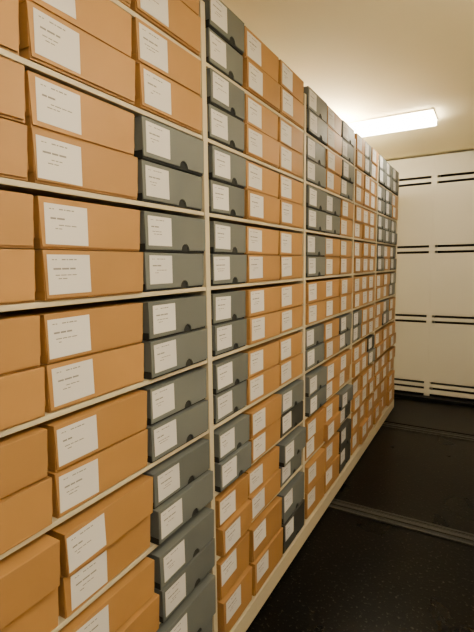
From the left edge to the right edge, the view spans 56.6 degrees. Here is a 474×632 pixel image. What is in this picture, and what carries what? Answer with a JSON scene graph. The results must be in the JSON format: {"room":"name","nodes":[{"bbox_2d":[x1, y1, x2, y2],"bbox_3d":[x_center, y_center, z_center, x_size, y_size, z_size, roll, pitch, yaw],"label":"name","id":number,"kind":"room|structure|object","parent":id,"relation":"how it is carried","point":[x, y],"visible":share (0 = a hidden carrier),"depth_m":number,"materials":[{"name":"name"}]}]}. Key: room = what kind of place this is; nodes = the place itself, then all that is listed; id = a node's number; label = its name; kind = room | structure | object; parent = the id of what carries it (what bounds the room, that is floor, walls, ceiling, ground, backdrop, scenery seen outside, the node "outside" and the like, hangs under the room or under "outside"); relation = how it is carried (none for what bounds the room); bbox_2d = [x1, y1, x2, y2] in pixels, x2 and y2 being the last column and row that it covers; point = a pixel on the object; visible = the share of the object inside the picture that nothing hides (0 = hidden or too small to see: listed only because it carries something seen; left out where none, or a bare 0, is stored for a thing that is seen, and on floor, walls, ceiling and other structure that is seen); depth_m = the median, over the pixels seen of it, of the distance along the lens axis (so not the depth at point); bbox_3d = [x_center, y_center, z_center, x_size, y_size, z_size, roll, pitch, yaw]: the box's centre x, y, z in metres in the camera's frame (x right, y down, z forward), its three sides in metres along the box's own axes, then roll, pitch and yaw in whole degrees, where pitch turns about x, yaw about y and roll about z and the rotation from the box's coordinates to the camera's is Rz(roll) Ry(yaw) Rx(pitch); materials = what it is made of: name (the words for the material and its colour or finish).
{"room":"archive storage room","nodes":[
{"label":"archive storage room","id":0,"kind":"room"},
{"bbox_2d":[221,0,473,160],"bbox_3d":[0.678,-1.356,1.674,2.900,0.100,7.050,3,8,30],"label":"ceiling","id":1,"kind":"structure","parent":0,"point":[366,59],"depth_m":2.35,"materials":[{"name":"paint"}]},
{"bbox_2d":[347,108,437,136],"bbox_3d":[0.977,-1.504,3.555,1.150,0.049,0.300,3,8,30],"label":"ceiling light","id":2,"kind":"object","parent":1,"relation":"attached to","point":[423,118],"depth_m":3.35,"materials":[{"name":"white plastic"}]},
{"bbox_2d":[246,426,473,631],"bbox_3d":[0.715,1.300,1.985,2.900,0.100,7.050,3,8,30],"label":"floor","id":3,"kind":"structure","parent":0,"point":[352,573],"depth_m":2.23,"materials":[{"name":"black plastic"}]},
{"bbox_2d":[0,0,398,631],"bbox_3d":[0.107,0.075,2.233,0.448,2.287,5.178,3,8,30],"label":"shelving unit","id":4,"kind":"object","parent":3,"relation":"on","point":[246,618],"visible":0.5,"depth_m":1.44,"materials":[{"name":"beige metal"}]},
{"bbox_2d":[0,0,398,631],"bbox_3d":[0.137,0.001,2.201,0.395,2.202,5.081,3,8,30],"label":"boxes","id":5,"kind":"object","parent":4,"relation":"on","point":[52,133],"visible":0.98,"depth_m":1.24,"materials":[{"name":"cardboard"}]},
{"bbox_2d":[328,498,473,546],"bbox_3d":[1.009,1.182,2.492,2.880,0.010,0.110,3,8,30],"label":"floor track","id":6,"kind":"object","parent":3,"relation":"on","point":[443,532],"visible":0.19,"depth_m":2.52,"materials":[{"name":"grey metal"}]},
{"bbox_2d":[382,422,473,441],"bbox_3d":[1.767,1.017,3.810,2.880,0.010,0.110,3,8,30],"label":"floor track","id":7,"kind":"object","parent":3,"relation":"on","point":[385,424],"visible":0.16,"depth_m":3.85,"materials":[{"name":"grey metal"}]},
{"bbox_2d":[384,392,473,435],"bbox_3d":[2.022,0.942,4.252,2.880,0.050,0.890,3,8,30],"label":"floor","id":8,"kind":"structure","parent":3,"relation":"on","point":[421,411],"depth_m":4.29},
{"bbox_2d":[387,151,473,401],"bbox_3d":[2.306,-0.368,4.631,2.876,2.555,0.312,3,8,30],"label":"wall","id":9,"kind":"structure","parent":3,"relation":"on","point":[434,345],"depth_m":4.59,"materials":[{"name":"white"}]}
]}

